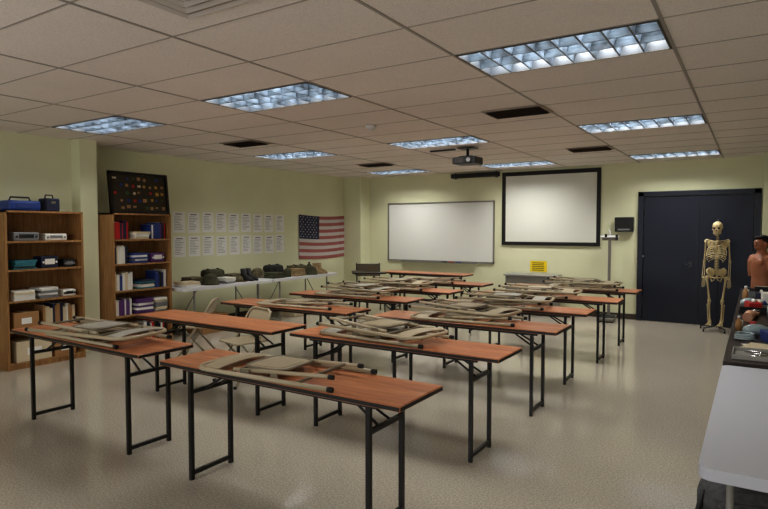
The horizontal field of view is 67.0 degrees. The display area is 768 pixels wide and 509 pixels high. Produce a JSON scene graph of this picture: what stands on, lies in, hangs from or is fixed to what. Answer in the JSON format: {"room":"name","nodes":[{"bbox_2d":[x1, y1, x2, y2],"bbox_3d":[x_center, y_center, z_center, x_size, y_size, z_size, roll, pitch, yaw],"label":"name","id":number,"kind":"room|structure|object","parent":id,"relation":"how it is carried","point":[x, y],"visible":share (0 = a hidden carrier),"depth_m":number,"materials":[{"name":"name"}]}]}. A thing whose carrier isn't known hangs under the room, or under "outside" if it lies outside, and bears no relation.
{"room":"classroom","nodes":[
{"label":"classroom","id":0,"kind":"room"},
{"bbox_2d":[0,131,99,351],"bbox_3d":[-5.690,-0.012,5.353,0.550,2.790,6.080,2,3,33],"label":"wall","id":1,"kind":"structure","parent":0,"point":[33,167],"depth_m":7.53,"materials":[{"name":"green paint"}]},
{"bbox_2d":[96,147,343,313],"bbox_3d":[-4.201,-0.347,8.318,0.150,3.200,13.000,2,3,33],"label":"wall","id":2,"kind":"structure","parent":0,"point":[194,185],"depth_m":10.54,"materials":[{"name":"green paint"}]},
{"bbox_2d":[173,212,283,256],"bbox_3d":[-2.711,-0.373,10.507,0.002,0.754,2.632,2,3,33],"label":"notices","id":3,"kind":"object","parent":2,"relation":"attached to","point":[179,242],"visible":1,"depth_m":10.30,"materials":[{"name":"white paper"}]},
{"bbox_2d":[299,214,343,258],"bbox_3d":[-1.331,-0.381,12.646,0.022,0.950,1.580,2,3,33],"label":"flag","id":4,"kind":"object","parent":2,"relation":"attached to","point":[320,237],"visible":1,"depth_m":12.59,"materials":[{"name":"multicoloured fabric"}]},
{"bbox_2d":[0,301,730,508],"bbox_3d":[-0.200,1.413,5.833,9.750,0.100,13.100,2,3,33],"label":"floor","id":5,"kind":"structure","parent":0,"point":[628,430],"depth_m":4.59,"materials":[{"name":"tile"}]},
{"bbox_2d":[0,210,85,371],"bbox_3d":[-4.171,0.396,7.024,0.370,1.830,0.900,2,3,33],"label":"bookshelf","id":6,"kind":"object","parent":5,"relation":"on","point":[42,222],"visible":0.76,"depth_m":7.09,"materials":[{"name":"brown wood"}]},
{"bbox_2d":[0,196,40,210],"bbox_3d":[-4.272,-0.596,6.808,0.264,0.170,0.360,2,3,33],"label":"bag","id":7,"kind":"object","parent":6,"relation":"on","point":[21,205],"visible":0.93,"depth_m":6.71,"materials":[{"name":"blue fabric"}]},
{"bbox_2d":[9,289,34,300],"bbox_3d":[-4.276,0.473,6.798,0.279,0.112,0.246,2,3,33],"label":"paper stack","id":8,"kind":"object","parent":6,"relation":"in","point":[16,294],"visible":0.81,"depth_m":6.71,"materials":[{"name":"white"}]},
{"bbox_2d":[8,259,36,269],"bbox_3d":[-4.265,0.116,6.799,0.281,0.105,0.280,2,3,33],"label":"case","id":9,"kind":"object","parent":6,"relation":"in","point":[19,264],"visible":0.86,"depth_m":6.71,"materials":[{"name":"teal"}]},
{"bbox_2d":[7,232,38,240],"bbox_3d":[-4.261,-0.212,6.817,0.262,0.100,0.280,2,3,33],"label":"receiver","id":10,"kind":"object","parent":6,"relation":"on","point":[11,236],"visible":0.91,"depth_m":6.72,"materials":[{"name":"grey"}]},
{"bbox_2d":[9,309,38,329],"bbox_3d":[-4.281,0.767,6.838,0.282,0.202,0.280,2,3,33],"label":"carton","id":11,"kind":"object","parent":6,"relation":"in","point":[22,318],"visible":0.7,"depth_m":6.75,"materials":[{"name":"brown"}]},
{"bbox_2d":[10,337,51,362],"bbox_3d":[-4.238,1.124,6.921,0.282,0.242,0.400,2,3,33],"label":"carton","id":12,"kind":"object","parent":6,"relation":"in","point":[19,347],"visible":0.62,"depth_m":6.78,"materials":[{"name":"beige"}]},
{"bbox_2d":[28,286,58,298],"bbox_3d":[-4.125,0.456,7.033,0.282,0.126,0.238,2,3,33],"label":"binders","id":13,"kind":"object","parent":6,"relation":"in","point":[41,292],"visible":0.87,"depth_m":6.96,"materials":[{"name":"grey"}]},
{"bbox_2d":[33,256,57,267],"bbox_3d":[-4.115,0.088,7.058,0.212,0.140,0.200,2,3,33],"label":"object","id":14,"kind":"object","parent":6,"relation":"in","point":[42,261],"visible":0.94,"depth_m":6.99,"materials":[{"name":"blue"}]},
{"bbox_2d":[38,194,59,210],"bbox_3d":[-4.086,-0.627,7.079,0.205,0.208,0.160,2,3,33],"label":"tool case","id":15,"kind":"object","parent":6,"relation":"on","point":[47,204],"visible":0.81,"depth_m":7.02,"materials":[{"name":"blue"}]},
{"bbox_2d":[39,234,66,239],"bbox_3d":[-4.072,-0.215,7.112,0.232,0.080,0.260,2,3,33],"label":"receiver","id":16,"kind":"object","parent":6,"relation":"in","point":[41,236],"visible":0.88,"depth_m":7.02,"materials":[{"name":"white"}]},
{"bbox_2d":[33,301,74,324],"bbox_3d":[-4.070,0.718,7.168,0.220,0.271,0.385,2,3,33],"label":"books","id":17,"kind":"object","parent":6,"relation":"in","point":[52,311],"visible":0.7,"depth_m":7.09,"materials":[{"name":"brown paper"}]},
{"bbox_2d":[11,323,192,454],"bbox_3d":[-2.313,1.034,4.674,1.830,0.760,0.457,2,3,34],"label":"folding table","id":18,"kind":"object","parent":5,"relation":"on","point":[148,346],"visible":0.76,"depth_m":4.40,"materials":[{"name":"brown wood"}]},
{"bbox_2d":[45,327,171,348],"bbox_3d":[-2.224,0.618,4.612,1.044,0.074,0.480,2,3,33],"label":"metal chair","id":19,"kind":"object","parent":18,"relation":"on","point":[104,343],"visible":0.34,"depth_m":4.49,"materials":[{"name":"beige metal"}]},
{"bbox_2d":[24,316,166,340],"bbox_3d":[-2.184,0.555,4.451,1.044,0.074,0.480,1,3,25],"label":"metal chair","id":20,"kind":"object","parent":19,"relation":"on","point":[88,324],"visible":1,"depth_m":4.34,"materials":[{"name":"beige metal"}]},
{"bbox_2d":[98,213,172,339],"bbox_3d":[-3.470,0.348,8.118,0.370,1.830,0.900,2,3,33],"label":"bookshelf","id":21,"kind":"object","parent":5,"relation":"on","point":[107,241],"visible":0.5,"depth_m":8.14,"materials":[{"name":"brown wood"}]},
{"bbox_2d":[114,221,127,238],"bbox_3d":[-3.622,-0.331,7.823,0.220,0.250,0.227,2,3,33],"label":"binders","id":22,"kind":"object","parent":21,"relation":"in","point":[120,227],"visible":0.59,"depth_m":7.78,"materials":[{"name":"red"}]},
{"bbox_2d":[115,245,127,263],"bbox_3d":[-3.623,0.000,7.835,0.220,0.246,0.202,2,3,33],"label":"books","id":23,"kind":"object","parent":21,"relation":"in","point":[121,257],"visible":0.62,"depth_m":7.79,"materials":[{"name":"white paper"}]},
{"bbox_2d":[115,271,132,290],"bbox_3d":[-3.604,0.359,7.881,0.220,0.245,0.274,2,3,33],"label":"books","id":24,"kind":"object","parent":21,"relation":"in","point":[123,280],"visible":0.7,"depth_m":7.84,"materials":[{"name":"beige paper"}]},
{"bbox_2d":[116,297,131,316],"bbox_3d":[-3.610,0.688,7.886,0.220,0.268,0.252,2,3,33],"label":"books","id":25,"kind":"object","parent":21,"relation":"in","point":[123,305],"visible":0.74,"depth_m":7.84,"materials":[{"name":"purple"}]},
{"bbox_2d":[106,170,169,213],"bbox_3d":[-3.458,-0.864,8.212,0.108,0.582,0.920,2,3,33],"label":"shadow box","id":26,"kind":"object","parent":21,"relation":"on","point":[128,192],"visible":1,"depth_m":8.19,"materials":[{"name":"fabric"}]},
{"bbox_2d":[127,252,148,262],"bbox_3d":[-3.457,0.044,8.061,0.292,0.138,0.262,2,3,33],"label":"stack","id":27,"kind":"object","parent":21,"relation":"in","point":[133,257],"visible":0.84,"depth_m":7.97,"materials":[{"name":"blue"}]},
{"bbox_2d":[128,232,149,238],"bbox_3d":[-3.441,-0.268,8.072,0.299,0.102,0.259,2,3,33],"label":"stack","id":28,"kind":"object","parent":21,"relation":"in","point":[131,235],"visible":0.86,"depth_m":7.98,"materials":[{"name":"beige"}]},
{"bbox_2d":[131,296,153,313],"bbox_3d":[-3.425,0.709,8.140,0.298,0.204,0.280,2,3,33],"label":"book stack","id":29,"kind":"object","parent":21,"relation":"in","point":[140,304],"visible":0.83,"depth_m":8.04,"materials":[{"name":"purple"}]},
{"bbox_2d":[133,278,155,288],"bbox_3d":[-3.403,0.407,8.161,0.286,0.124,0.251,2,3,33],"label":"book stack","id":30,"kind":"object","parent":21,"relation":"in","point":[139,283],"visible":0.84,"depth_m":8.07,"materials":[{"name":"teal"}]},
{"bbox_2d":[140,222,164,238],"bbox_3d":[-3.310,-0.343,8.311,0.220,0.231,0.246,2,3,33],"label":"books","id":31,"kind":"object","parent":21,"relation":"in","point":[157,230],"visible":0.91,"depth_m":8.24,"materials":[{"name":"blue paper"}]},
{"bbox_2d":[147,252,163,261],"bbox_3d":[-3.299,0.038,8.316,0.212,0.130,0.220,2,3,33],"label":"monitor","id":32,"kind":"object","parent":21,"relation":"in","point":[153,256],"visible":0.89,"depth_m":8.25,"materials":[{"name":"purple"}]},
{"bbox_2d":[146,269,165,286],"bbox_3d":[-3.291,0.337,8.371,0.220,0.246,0.177,2,3,33],"label":"books","id":33,"kind":"object","parent":21,"relation":"in","point":[159,275],"visible":0.8,"depth_m":8.31,"materials":[{"name":"blue"}]},
{"bbox_2d":[146,295,167,310],"bbox_3d":[-3.284,0.704,8.359,0.287,0.194,0.226,2,3,33],"label":"book stack","id":34,"kind":"object","parent":21,"relation":"in","point":[160,302],"visible":0.75,"depth_m":8.28,"materials":[{"name":"grey"}]},
{"bbox_2d":[177,297,219,356],"bbox_3d":[-2.289,0.923,7.147,0.505,0.779,0.472,0,3,-3],"label":"folding chair","id":35,"kind":"object","parent":5,"relation":"on","point":[210,308],"visible":0.57,"depth_m":6.99,"materials":[{"name":"beige metal"}]},
{"bbox_2d":[186,311,227,333],"bbox_3d":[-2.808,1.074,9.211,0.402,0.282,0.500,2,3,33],"label":"folding chair","id":36,"kind":"object","parent":5,"relation":"on","point":[204,330],"visible":0.14,"depth_m":9.07,"materials":[{"name":"brown"}]},
{"bbox_2d":[137,309,305,415],"bbox_3d":[-1.591,0.996,5.542,1.830,0.760,0.457,2,3,33],"label":"folding table","id":37,"kind":"object","parent":5,"relation":"on","point":[256,327],"visible":0.96,"depth_m":5.33,"materials":[{"name":"brown wood"}]},
{"bbox_2d":[172,276,271,336],"bbox_3d":[-2.702,0.782,9.368,0.740,0.852,1.830,2,3,33],"label":"folding table","id":38,"kind":"object","parent":5,"relation":"on","point":[194,289],"depth_m":8.97,"materials":[{"name":"white plastic"}]},
{"bbox_2d":[174,280,200,286],"bbox_3d":[-2.967,0.442,8.751,0.292,0.068,0.303,2,3,33],"label":"stack","id":39,"kind":"object","parent":38,"relation":"on","point":[190,283],"visible":1,"depth_m":8.67,"materials":[{"name":"white"}]},
{"bbox_2d":[201,274,219,284],"bbox_3d":[-2.701,0.384,9.017,0.320,0.165,0.270,2,3,33],"label":"helmet","id":40,"kind":"object","parent":38,"relation":"on","point":[208,279],"visible":1,"depth_m":8.93,"materials":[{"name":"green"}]},
{"bbox_2d":[201,268,224,276],"bbox_3d":[-2.804,0.333,9.532,0.290,0.222,0.340,2,3,33],"label":"pack","id":41,"kind":"object","parent":38,"relation":"on","point":[218,272],"visible":0.56,"depth_m":9.44,"materials":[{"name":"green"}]},
{"bbox_2d":[240,268,258,280],"bbox_3d":[-2.254,0.336,9.715,0.280,0.200,0.210,1,3,27],"label":"boots","id":42,"kind":"object","parent":38,"relation":"on","point":[246,274],"visible":0.9,"depth_m":9.66,"materials":[{"name":"black"}]},
{"bbox_2d":[213,306,271,389],"bbox_3d":[-1.487,0.966,6.170,0.505,0.779,0.472,-2,3,-44],"label":"folding chair","id":43,"kind":"object","parent":5,"relation":"on","point":[256,312],"visible":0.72,"depth_m":6.20,"materials":[{"name":"beige metal"}]},
{"bbox_2d":[220,298,370,362],"bbox_3d":[-1.040,0.950,6.588,1.830,0.760,0.457,2,3,32],"label":"folding table","id":44,"kind":"object","parent":5,"relation":"on","point":[336,310],"visible":0.55,"depth_m":6.35,"materials":[{"name":"brown wood"}]},
{"bbox_2d":[257,298,352,309],"bbox_3d":[-0.923,0.533,6.556,1.044,0.074,0.480,1,3,27],"label":"metal chair","id":45,"kind":"object","parent":44,"relation":"on","point":[299,301],"visible":1,"depth_m":6.46,"materials":[{"name":"beige metal"}]},
{"bbox_2d":[257,272,337,320],"bbox_3d":[-1.705,0.763,10.927,0.740,0.755,1.830,2,3,33],"label":"folding table","id":46,"kind":"object","parent":5,"relation":"on","point":[305,277],"visible":0.27,"depth_m":10.50,"materials":[{"name":"white plastic"}]},
{"bbox_2d":[160,349,442,508],"bbox_3d":[-0.571,1.085,3.502,1.830,0.760,0.457,2,3,33],"label":"folding table","id":47,"kind":"object","parent":5,"relation":"on","point":[369,391],"visible":0.8,"depth_m":3.27,"materials":[{"name":"brown wood"}]},
{"bbox_2d":[199,353,376,392],"bbox_3d":[-0.611,0.668,3.480,1.044,0.074,0.480,1,3,30],"label":"metal chair","id":48,"kind":"object","parent":47,"relation":"on","point":[274,365],"visible":1,"depth_m":3.41,"materials":[{"name":"beige metal"}]},
{"bbox_2d":[344,177,369,283],"bbox_3d":[-0.621,-0.361,13.345,0.470,2.790,0.380,2,3,33],"label":"pilaster","id":49,"kind":"object","parent":5,"relation":"on","point":[356,189],"visible":0.64,"depth_m":13.18,"materials":[{"name":"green paint"}]},
{"bbox_2d":[289,290,424,362],"bbox_3d":[-0.386,0.909,7.535,1.830,0.760,0.457,2,3,33],"label":"folding table","id":50,"kind":"object","parent":5,"relation":"on","point":[384,299],"visible":0.7,"depth_m":7.28,"materials":[{"name":"brown wood"}]},
{"bbox_2d":[314,289,396,298],"bbox_3d":[-0.400,0.490,7.556,1.044,0.074,0.480,1,3,30],"label":"metal chair","id":51,"kind":"object","parent":50,"relation":"on","point":[323,292],"visible":0.77,"depth_m":7.42,"materials":[{"name":"beige metal"}]},
{"bbox_2d":[321,280,399,291],"bbox_3d":[-0.295,0.416,7.646,1.044,0.074,0.480,2,3,39],"label":"metal chair","id":52,"kind":"object","parent":51,"relation":"on","point":[356,286],"visible":1,"depth_m":7.54,"materials":[{"name":"beige metal"}]},
{"bbox_2d":[351,263,385,311],"bbox_3d":[-0.318,0.657,11.227,0.658,0.951,0.818,0,3,-10],"label":"chair","id":53,"kind":"object","parent":5,"relation":"on","point":[361,269],"visible":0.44,"depth_m":11.54,"materials":[{"name":"black metal"}]},
{"bbox_2d":[346,287,463,338],"bbox_3d":[0.233,0.866,8.503,1.830,0.760,0.457,2,3,33],"label":"folding table","id":54,"kind":"object","parent":5,"relation":"on","point":[437,292],"visible":0.38,"depth_m":8.14,"materials":[{"name":"brown wood"}]},
{"bbox_2d":[370,283,436,290],"bbox_3d":[0.206,0.448,8.502,1.044,0.074,0.480,2,3,33],"label":"metal chair","id":55,"kind":"object","parent":54,"relation":"on","point":[412,287],"visible":0.54,"depth_m":8.30,"materials":[{"name":"beige metal"}]},
{"bbox_2d":[358,276,433,284],"bbox_3d":[0.194,0.378,8.505,1.044,0.074,0.480,1,3,27],"label":"metal chair","id":56,"kind":"object","parent":55,"relation":"on","point":[391,280],"visible":0.99,"depth_m":8.40,"materials":[{"name":"beige metal"}]},
{"bbox_2d":[290,326,521,462],"bbox_3d":[0.109,1.040,4.526,1.830,0.760,0.457,2,3,33],"label":"folding table","id":57,"kind":"object","parent":5,"relation":"on","point":[468,352],"visible":0.88,"depth_m":4.25,"materials":[{"name":"brown wood"}]},
{"bbox_2d":[320,326,453,348],"bbox_3d":[-0.015,0.617,4.634,1.044,0.074,0.480,2,3,36],"label":"metal chair","id":58,"kind":"object","parent":57,"relation":"on","point":[330,331],"visible":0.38,"depth_m":4.52,"materials":[{"name":"beige metal"}]},
{"bbox_2d":[316,312,447,339],"bbox_3d":[-0.011,0.551,4.559,1.044,0.074,0.480,2,3,43],"label":"metal chair","id":59,"kind":"object","parent":58,"relation":"on","point":[375,323],"visible":1,"depth_m":4.45,"materials":[{"name":"beige metal"}]},
{"bbox_2d":[381,270,472,309],"bbox_3d":[0.824,0.738,11.446,1.830,0.760,0.457,2,3,33],"label":"folding table","id":60,"kind":"object","parent":5,"relation":"on","point":[391,272],"visible":0.62,"depth_m":11.25,"materials":[{"name":"brown wood"}]},
{"bbox_2d":[381,280,492,332],"bbox_3d":[0.846,0.821,9.534,1.830,0.760,0.457,2,3,33],"label":"folding table","id":61,"kind":"object","parent":5,"relation":"on","point":[461,284],"visible":0.39,"depth_m":9.15,"materials":[{"name":"brown wood"}]},
{"bbox_2d":[407,277,465,283],"bbox_3d":[0.769,0.402,9.565,1.044,0.074,0.480,2,3,33],"label":"metal chair","id":62,"kind":"object","parent":61,"relation":"on","point":[415,278],"visible":0.85,"depth_m":9.46,"materials":[{"name":"beige metal"}]},
{"bbox_2d":[372,310,569,416],"bbox_3d":[0.775,0.997,5.512,1.830,0.760,0.457,2,3,32],"label":"folding table","id":63,"kind":"object","parent":5,"relation":"on","point":[523,328],"visible":0.64,"depth_m":5.24,"materials":[{"name":"brown wood"}]},
{"bbox_2d":[410,310,527,326],"bbox_3d":[0.784,0.579,5.513,1.044,0.074,0.480,1,3,28],"label":"metal chair","id":64,"kind":"object","parent":63,"relation":"on","point":[424,315],"visible":0.73,"depth_m":5.38,"materials":[{"name":"beige metal"}]},
{"bbox_2d":[408,297,521,316],"bbox_3d":[0.797,0.503,5.644,1.044,0.074,0.480,2,3,39],"label":"metal chair","id":65,"kind":"object","parent":64,"relation":"on","point":[494,311],"visible":1,"depth_m":5.55,"materials":[{"name":"beige metal"}]},
{"bbox_2d":[425,299,595,384],"bbox_3d":[1.378,0.953,6.526,1.830,0.760,0.457,2,3,31],"label":"folding table","id":66,"kind":"object","parent":5,"relation":"on","point":[554,311],"visible":0.52,"depth_m":6.19,"materials":[{"name":"brown wood"}]},
{"bbox_2d":[457,298,552,310],"bbox_3d":[1.319,0.534,6.534,1.044,0.074,0.480,1,3,28],"label":"metal chair","id":67,"kind":"object","parent":66,"relation":"on","point":[505,303],"visible":0.53,"depth_m":6.31,"materials":[{"name":"beige metal"}]},
{"bbox_2d":[455,289,554,302],"bbox_3d":[1.372,0.464,6.537,1.044,0.074,0.480,1,3,24],"label":"metal chair","id":68,"kind":"object","parent":67,"relation":"on","point":[511,296],"visible":1,"depth_m":6.44,"materials":[{"name":"beige metal"}]},
{"bbox_2d":[503,272,561,316],"bbox_3d":[2.828,0.754,11.073,0.980,0.760,0.490,2,3,33],"label":"storage cabinet","id":69,"kind":"object","parent":5,"relation":"on","point":[513,277],"visible":0.2,"depth_m":10.92,"materials":[{"name":"grey metal"}]},
{"bbox_2d":[477,290,623,362],"bbox_3d":[2.083,0.910,7.499,1.830,0.760,0.457,2,3,33],"label":"folding table","id":70,"kind":"object","parent":5,"relation":"on","point":[586,301],"visible":0.59,"depth_m":7.14,"materials":[{"name":"brown wood"}]},
{"bbox_2d":[492,289,576,298],"bbox_3d":[1.930,0.489,7.578,1.044,0.074,0.480,2,3,33],"label":"metal chair","id":71,"kind":"object","parent":70,"relation":"on","point":[528,293],"visible":0.23,"depth_m":7.38,"materials":[{"name":"beige metal"}]},
{"bbox_2d":[493,283,582,293],"bbox_3d":[1.963,0.427,7.375,1.044,0.074,0.480,1,3,27],"label":"metal chair","id":72,"kind":"object","parent":71,"relation":"on","point":[533,288],"visible":1,"depth_m":7.28,"materials":[{"name":"beige metal"}]},
{"bbox_2d":[512,283,641,345],"bbox_3d":[2.765,0.865,8.545,1.830,0.760,0.457,2,3,33],"label":"folding table","id":73,"kind":"object","parent":5,"relation":"on","point":[619,292],"visible":0.51,"depth_m":8.15,"materials":[{"name":"brown wood"}]},
{"bbox_2d":[546,283,624,290],"bbox_3d":[2.898,0.451,8.442,1.044,0.074,0.480,2,3,33],"label":"metal chair","id":74,"kind":"object","parent":73,"relation":"on","point":[573,286],"visible":0.69,"depth_m":8.29,"materials":[{"name":"beige metal"}]},
{"bbox_2d":[543,276,621,285],"bbox_3d":[2.911,0.379,8.490,1.044,0.074,0.480,2,3,33],"label":"metal chair","id":75,"kind":"object","parent":74,"relation":"on","point":[591,281],"visible":1,"depth_m":8.40,"materials":[{"name":"beige metal"}]},
{"bbox_2d":[599,230,618,322],"bbox_3d":[3.948,0.368,10.226,0.300,1.605,0.500,1,3,27],"label":"scale","id":76,"kind":"object","parent":5,"relation":"on","point":[609,318],"visible":0.84,"depth_m":10.36,"materials":[{"name":"grey"}]},
{"bbox_2d":[700,219,730,333],"bbox_3d":[5.288,0.327,9.180,0.530,1.778,0.508,0,3,3],"label":"skeleton","id":77,"kind":"object","parent":5,"relation":"on","point":[717,227],"visible":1,"depth_m":9.07,"materials":[{"name":"beige"}]},
{"bbox_2d":[695,478,767,508],"bbox_3d":[1.669,1.255,2.707,0.448,0.468,0.359,1,3,15],"label":"backpack","id":78,"kind":"object","parent":5,"relation":"on","point":[710,495],"visible":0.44,"depth_m":2.65,"materials":[{"name":"grey fabric"}]},
{"bbox_2d":[698,365,767,508],"bbox_3d":[1.996,1.127,2.764,0.760,0.740,1.920,2,3,33],"label":"folding table","id":79,"kind":"object","parent":5,"relation":"on","point":[734,452],"visible":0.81,"depth_m":2.49,"materials":[{"name":"grey"}]},
{"bbox_2d":[723,323,767,368],"bbox_3d":[3.030,1.017,4.378,0.760,0.819,1.800,2,3,33],"label":"wood table","id":80,"kind":"object","parent":5,"relation":"on","point":[727,360],"depth_m":4.34,"materials":[{"name":"brown wood"}]},
{"bbox_2d":[732,346,767,361],"bbox_3d":[2.506,0.675,3.914,0.268,0.030,0.308,2,3,33],"label":"tray","id":81,"kind":"object","parent":80,"relation":"on","point":[742,353],"visible":1,"depth_m":3.93,"materials":[{"name":"grey metal"}]},
{"bbox_2d":[742,324,767,335],"bbox_3d":[3.048,0.607,4.667,0.315,0.098,0.100,0,3,4],"label":"mask","id":82,"kind":"object","parent":80,"relation":"on","point":[754,328],"visible":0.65,"depth_m":4.64,"materials":[{"name":"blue plastic"}]},
{"bbox_2d":[738,288,754,301],"bbox_3d":[5.021,0.913,7.489,0.760,0.755,1.890,2,3,33],"label":"wood table","id":83,"kind":"object","parent":5,"relation":"on","point":[742,289],"visible":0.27,"depth_m":7.43,"materials":[{"name":"brown wood"}]},
{"bbox_2d":[747,235,767,290],"bbox_3d":[5.267,0.118,8.099,0.260,0.777,0.490,0,3,-3],"label":"manikin","id":84,"kind":"object","parent":83,"relation":"on","point":[758,262],"visible":0.89,"depth_m":8.04,"materials":[{"name":"orange"}]},
{"bbox_2d":[732,302,767,325],"bbox_3d":[4.013,0.982,5.916,0.760,0.755,1.790,2,3,33],"label":"wood table","id":85,"kind":"object","parent":5,"relation":"on","point":[760,319],"visible":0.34,"depth_m":5.60,"materials":[{"name":"brown wood"}]},
{"bbox_2d":[739,307,766,314],"bbox_3d":[3.799,0.580,5.970,0.248,0.040,0.288,2,3,33],"label":"tray","id":86,"kind":"object","parent":85,"relation":"on","point":[763,311],"visible":0.57,"depth_m":6.03,"materials":[{"name":"black"}]},
{"bbox_2d":[0,0,767,177],"bbox_3d":[-0.200,-1.434,5.709,9.350,0.020,12.700,2,3,33],"label":"ceiling","id":87,"kind":"structure","parent":0,"point":[68,34],"depth_m":4.52,"materials":[{"name":"tile"}]},
{"bbox_2d":[52,116,165,134],"bbox_3d":[-3.122,-1.533,6.579,1.255,0.158,0.609,2,3,33],"label":"ceiling light troffer","id":88,"kind":"object","parent":87,"relation":"in","point":[113,124],"depth_m":6.63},
{"bbox_2d":[138,0,252,18],"bbox_3d":[-0.992,-1.283,2.813,0.600,0.027,0.600,2,3,33],"label":"ceiling vent","id":89,"kind":"object","parent":87,"relation":"in","point":[189,9],"visible":1,"depth_m":3.02,"materials":[{"name":"grey metal"}]},
{"bbox_2d":[219,139,272,147],"bbox_3d":[-1.876,-1.500,7.884,0.600,0.030,0.400,2,3,33],"label":"ceiling vent","id":90,"kind":"object","parent":87,"relation":"in","point":[242,143],"visible":1,"depth_m":7.82,"materials":[{"name":"black"}]},
{"bbox_2d":[201,82,350,112],"bbox_3d":[-0.974,-1.473,5.206,1.255,0.158,0.609,2,3,33],"label":"ceiling light troffer","id":91,"kind":"object","parent":87,"relation":"in","point":[303,93],"depth_m":5.25,"materials":[{"name":"metal"}]},
{"bbox_2d":[253,151,334,159],"bbox_3d":[-1.420,-1.649,9.238,1.255,0.158,0.609,2,3,33],"label":"ceiling light troffer","id":92,"kind":"object","parent":87,"relation":"in","point":[304,154],"depth_m":9.31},
{"bbox_2d":[0,0,767,176],"bbox_3d":[-0.200,-1.422,5.710,9.350,0.006,12.700,2,3,33],"label":"grid","id":93,"kind":"object","parent":87,"relation":"attached to","point":[653,2],"visible":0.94,"depth_m":4.73,"materials":[{"name":"grey"}]},
{"bbox_2d":[364,169,430,174],"bbox_3d":[0.283,-1.765,11.898,1.255,0.158,0.609,2,3,33],"label":"ceiling light troffer","id":94,"kind":"object","parent":87,"relation":"in","point":[410,170],"depth_m":11.97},
{"bbox_2d":[388,136,487,148],"bbox_3d":[0.729,-1.589,7.866,1.255,0.158,0.609,2,3,33],"label":"ceiling light troffer","id":95,"kind":"object","parent":87,"relation":"in","point":[462,140],"depth_m":7.93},
{"bbox_2d":[430,147,482,165],"bbox_3d":[1.016,-1.414,8.420,0.780,0.235,0.308,2,3,33],"label":"ceiling projector","id":96,"kind":"object","parent":87,"relation":"hanging from","point":[466,160],"depth_m":8.26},
{"bbox_2d":[481,104,553,118],"bbox_3d":[1.326,-1.407,5.767,0.600,0.030,0.400,2,3,33],"label":"ceiling vent","id":97,"kind":"object","parent":87,"relation":"in","point":[539,109],"visible":1,"depth_m":5.70,"materials":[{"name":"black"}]},
{"bbox_2d":[480,161,554,167],"bbox_3d":[2.431,-1.705,10.525,1.255,0.158,0.609,2,3,33],"label":"ceiling light troffer","id":98,"kind":"object","parent":87,"relation":"in","point":[536,163],"depth_m":10.59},
{"bbox_2d":[455,19,671,75],"bbox_3d":[1.174,-1.413,3.833,1.255,0.158,0.609,2,3,33],"label":"ceiling light troffer","id":99,"kind":"object","parent":87,"relation":"in","point":[649,36],"depth_m":3.86,"materials":[{"name":"metal"}]},
{"bbox_2d":[565,145,613,152],"bbox_3d":[2.987,-1.523,8.417,0.600,0.030,0.400,2,3,33],"label":"ceiling vent","id":100,"kind":"object","parent":87,"relation":"in","point":[605,147],"visible":1,"depth_m":8.33,"materials":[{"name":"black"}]},
{"bbox_2d":[577,114,706,133],"bbox_3d":[2.877,-1.529,6.493,1.255,0.158,0.609,2,3,33],"label":"ceiling light troffer","id":101,"kind":"object","parent":87,"relation":"in","point":[696,119],"depth_m":6.54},
{"bbox_2d":[629,150,720,159],"bbox_3d":[4.579,-1.645,9.153,1.255,0.158,0.609,2,3,33],"label":"ceiling light troffer","id":102,"kind":"object","parent":87,"relation":"in","point":[709,152],"depth_m":9.22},
{"bbox_2d":[370,155,763,324],"bbox_3d":[3.262,-0.471,11.169,9.350,3.200,0.150,2,3,33],"label":"wall","id":103,"kind":"structure","parent":0,"point":[621,184],"depth_m":10.86,"materials":[{"name":"beige paint"}]},
{"bbox_2d":[388,200,494,263],"bbox_3d":[1.146,-0.472,12.380,2.540,1.295,0.089,2,3,33],"label":"whiteboard","id":104,"kind":"object","parent":103,"relation":"attached to","point":[459,232],"visible":1,"depth_m":12.34,"materials":[{"name":"white"}]},
{"bbox_2d":[451,171,499,179],"bbox_3d":[1.861,-1.617,11.852,1.050,0.120,0.115,2,3,33],"label":"case","id":105,"kind":"object","parent":103,"relation":"attached to","point":[496,173],"visible":1,"depth_m":11.80,"materials":[{"name":"black metal"}]},
{"bbox_2d":[415,299,635,319],"bbox_3d":[2.085,1.048,11.892,5.720,0.100,0.012,2,3,33],"label":"baseboard","id":106,"kind":"structure","parent":103,"relation":"attached to","point":[627,316],"depth_m":10.49,"materials":[{"name":"brown"}]},
{"bbox_2d":[530,261,546,271],"bbox_3d":[3.001,0.230,11.274,0.330,0.210,0.005,2,3,33],"label":"warning sign","id":107,"kind":"object","parent":103,"relation":"attached to","point":[535,266],"visible":1,"depth_m":11.27,"materials":[{"name":"yellow"}]},
{"bbox_2d":[502,167,600,245],"bbox_3d":[3.159,-0.889,11.100,1.890,1.440,0.022,2,3,33],"label":"projection screen","id":108,"kind":"object","parent":103,"relation":"attached to","point":[562,207],"visible":1,"depth_m":11.05,"materials":[{"name":"white"}]},
{"bbox_2d":[615,217,633,231],"bbox_3d":[4.285,-0.535,10.343,0.310,0.260,0.130,2,3,33],"label":"box","id":109,"kind":"object","parent":103,"relation":"attached to","point":[622,224],"visible":1,"depth_m":10.29,"materials":[{"name":"black metal"}]},
{"bbox_2d":[642,194,754,326],"bbox_3d":[5.240,0.093,9.774,1.640,2.175,0.104,2,3,33],"label":"door","id":110,"kind":"structure","parent":103,"relation":"in","point":[676,228],"depth_m":9.81,"materials":[{"name":"blue"}]},
{"bbox_2d":[636,188,761,320],"bbox_3d":[5.256,0.054,9.790,1.820,2.270,0.059,2,3,33],"label":"door frame","id":111,"kind":"structure","parent":103,"relation":"attached to","point":[758,191],"depth_m":10.02,"materials":[{"name":"black"}]},
{"bbox_2d":[762,152,767,251],"bbox_3d":[6.137,-0.169,8.956,0.510,2.790,0.500,2,3,33],"label":"pilaster","id":112,"kind":"object","parent":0,"point":[765,182],"depth_m":8.84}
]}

